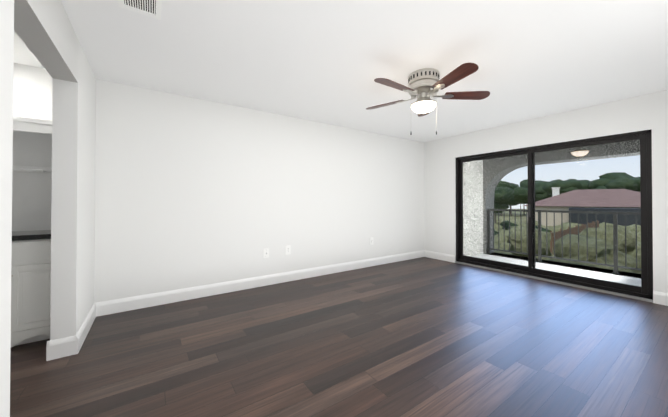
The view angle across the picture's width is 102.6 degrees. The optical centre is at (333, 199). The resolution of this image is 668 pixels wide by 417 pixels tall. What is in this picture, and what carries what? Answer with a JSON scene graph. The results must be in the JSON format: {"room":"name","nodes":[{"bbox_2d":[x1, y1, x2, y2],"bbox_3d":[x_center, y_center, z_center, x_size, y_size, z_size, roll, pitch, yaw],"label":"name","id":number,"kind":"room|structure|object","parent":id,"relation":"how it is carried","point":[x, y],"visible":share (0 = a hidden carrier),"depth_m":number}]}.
{"room":"empty living room","nodes":[
{"label":"empty living room","id":0,"kind":"room"},
{"bbox_2d":[0,0,95,416],"bbox_3d":[-1.334,-0.037,0.983,0.140,2.440,4.170,0,-1,-34],"label":"wall","id":1,"kind":"structure","parent":0,"point":[73,201],"depth_m":2.02},
{"bbox_2d":[46,337,65,360],"bbox_3d":[-2.199,1.123,2.106,0.016,0.140,0.316,0,-1,-34],"label":"baseboard","id":2,"kind":"structure","parent":1,"relation":"attached to","point":[52,347],"depth_m":1.99},
{"bbox_2d":[70,302,97,355],"bbox_3d":[-2.203,1.125,2.389,0.016,0.140,0.790,0,-1,-34],"label":"baseboard","id":3,"kind":"structure","parent":1,"relation":"attached to","point":[76,342],"depth_m":2.23},
{"bbox_2d":[12,63,423,302],"bbox_3d":[-0.997,-0.012,3.856,7.350,2.440,0.200,0,-1,-34],"label":"wall","id":4,"kind":"structure","parent":0,"point":[191,192],"depth_m":3.39},
{"bbox_2d":[12,116,51,172],"bbox_3d":[-3.138,-0.470,2.082,1.600,0.445,0.320,0,-1,-34],"label":"closet shelf","id":5,"kind":"object","parent":4,"relation":"attached to","point":[32,125],"visible":0.58,"depth_m":2.31},
{"bbox_2d":[98,250,425,315],"bbox_3d":[-0.254,1.141,4.221,5.300,0.140,0.016,0,-1,-34],"label":"baseboard","id":6,"kind":"structure","parent":4,"relation":"attached to","point":[154,299],"depth_m":3.49},
{"bbox_2d":[263,248,268,257],"bbox_3d":[-0.948,0.757,3.751,0.082,0.128,0.016,0,-1,-34],"label":"electrical outlet","id":7,"kind":"object","parent":4,"relation":"attached to","point":[265,253],"visible":1,"depth_m":3.75},
{"bbox_2d":[285,245,290,254],"bbox_3d":[-0.678,0.749,3.940,0.082,0.128,0.009,0,-1,-34],"label":"electrical outlet","id":8,"kind":"object","parent":4,"relation":"attached to","point":[287,250],"visible":1,"depth_m":3.94},
{"bbox_2d":[10,257,667,416],"bbox_3d":[0.219,1.253,2.060,7.350,0.120,4.520,0,-1,-34],"label":"floor","id":9,"kind":"structure","parent":0,"point":[424,337],"depth_m":2.06},
{"bbox_2d":[11,238,50,346],"bbox_3d":[-2.941,0.762,2.105,1.234,0.862,0.482,0,-1,-34],"label":"bathroom vanity","id":10,"kind":"object","parent":9,"relation":"on","point":[30,284],"depth_m":2.18},
{"bbox_2d":[12,230,50,237],"bbox_3d":[-2.953,0.309,2.109,1.254,0.040,0.469,0,-1,-34],"label":"countertop","id":11,"kind":"structure","parent":10,"relation":"on","point":[37,233],"depth_m":2.22},
{"bbox_2d":[14,0,667,141],"bbox_3d":[0.219,-1.307,2.082,7.350,0.120,4.520,0,-1,-34],"label":"ceiling","id":12,"kind":"structure","parent":0,"point":[326,61],"depth_m":2.29},
{"bbox_2d":[118,0,161,19],"bbox_3d":[-1.183,-1.245,1.629,0.225,0.011,0.390,0,-1,-34],"label":"ceiling vent","id":13,"kind":"object","parent":12,"relation":"in","point":[151,8],"visible":1,"depth_m":1.73},
{"bbox_2d":[366,63,489,134],"bbox_3d":[0.857,-0.943,2.655,1.198,0.598,1.246,0,-1,-34],"label":"ceiling fan","id":14,"kind":"object","parent":12,"relation":"hanging from","point":[424,84],"visible":1,"depth_m":2.58},
{"bbox_2d":[424,90,667,292],"bbox_3d":[3.188,-0.010,4.062,0.200,2.440,4.170,0,-1,-34],"label":"wall","id":15,"kind":"structure","parent":0,"point":[628,115],"depth_m":3.85},
{"bbox_2d":[426,250,455,262],"bbox_3d":[2.132,1.152,5.410,0.016,0.140,0.677,0,-1,-34],"label":"baseboard","id":16,"kind":"structure","parent":15,"relation":"attached to","point":[430,254],"depth_m":5.38},
{"bbox_2d":[463,155,527,262],"bbox_3d":[2.772,0.177,4.657,0.006,1.784,1.121,0,-1,-34],"label":"glass","id":17,"kind":"object","parent":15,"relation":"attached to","point":[520,155],"depth_m":4.68},
{"bbox_2d":[455,129,652,302],"bbox_3d":[3.065,0.201,4.163,0.137,2.020,2.469,0,-1,-34],"label":"door frame","id":18,"kind":"structure","parent":15,"relation":"attached to","point":[643,291],"depth_m":3.73},
{"bbox_2d":[532,140,640,280],"bbox_3d":[3.378,0.169,3.681,0.006,1.784,1.121,0,-1,-34],"label":"glass","id":19,"kind":"object","parent":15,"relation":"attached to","point":[561,214],"depth_m":3.61},
{"bbox_2d":[653,291,667,305],"bbox_3d":[3.978,1.128,2.699,0.016,0.140,0.984,0,-1,-34],"label":"baseboard","id":20,"kind":"structure","parent":15,"relation":"attached to","point":[661,298],"depth_m":3.06},
{"label":"outside","id":21,"kind":"structure","parent":0,"visible":0},
{"bbox_2d":[494,209,552,252],"bbox_3d":[43.610,4.486,41.670,200.000,0.500,260.000,0,-1,-34],"label":"ground","id":22,"kind":"structure","parent":21,"point":[512,218],"depth_m":69.23},
{"bbox_2d":[494,172,640,273],"bbox_3d":[37.075,-0.817,36.797,88.521,10.818,142.803,0,-1,-34],"label":"trees","id":23,"kind":"object","parent":22,"relation":"on","point":[613,180],"depth_m":18.59},
{"bbox_2d":[550,220,598,253],"bbox_3d":[21.201,3.125,23.057,17.036,1.900,0.162,0,-1,-38],"label":"fence","id":24,"kind":"object","parent":22,"relation":"on","point":[582,227],"depth_m":21.02},
{"bbox_2d":[523,187,640,225],"bbox_3d":[41.078,1.109,41.448,18.800,6.250,17.600,0,-1,42],"label":"house","id":25,"kind":"structure","parent":22,"relation":"on","point":[590,202],"depth_m":40.10},
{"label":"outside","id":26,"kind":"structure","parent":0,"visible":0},
{"bbox_2d":[463,160,482,255],"bbox_3d":[2.990,0.027,5.996,1.650,3.000,0.250,0,-1,-34],"label":"wall","id":27,"kind":"structure","parent":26,"point":[471,174],"depth_m":5.89},
{"bbox_2d":[472,252,640,285],"bbox_3d":[4.318,1.370,4.033,1.650,0.280,4.970,0,-1,-34],"label":"floor","id":28,"kind":"structure","parent":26,"point":[594,273],"depth_m":4.71},
{"bbox_2d":[483,139,640,277],"bbox_3d":[4.835,0.013,4.397,0.400,3.000,4.470,0,-1,-34],"label":"arch","id":29,"kind":"object","parent":28,"relation":"on","point":[491,171],"depth_m":5.42},
{"bbox_2d":[487,209,640,273],"bbox_3d":[4.741,0.720,4.333,0.070,1.025,4.371,0,-1,-34],"label":"balcony railing","id":30,"kind":"object","parent":28,"relation":"on","point":[615,242],"depth_m":4.93},
{"bbox_3d":[4.153,-1.241,3.943,1.250,0.500,4.470,0,-1,-34],"label":"ceiling","id":31,"kind":"structure","parent":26,"visible":0},
{"bbox_2d":[571,147,589,156],"bbox_3d":[3.921,-0.826,4.272,0.226,0.324,0.226,0,-1,-34],"label":"porch light","id":32,"kind":"object","parent":31,"relation":"attached to","point":[579,152],"depth_m":4.21}
]}

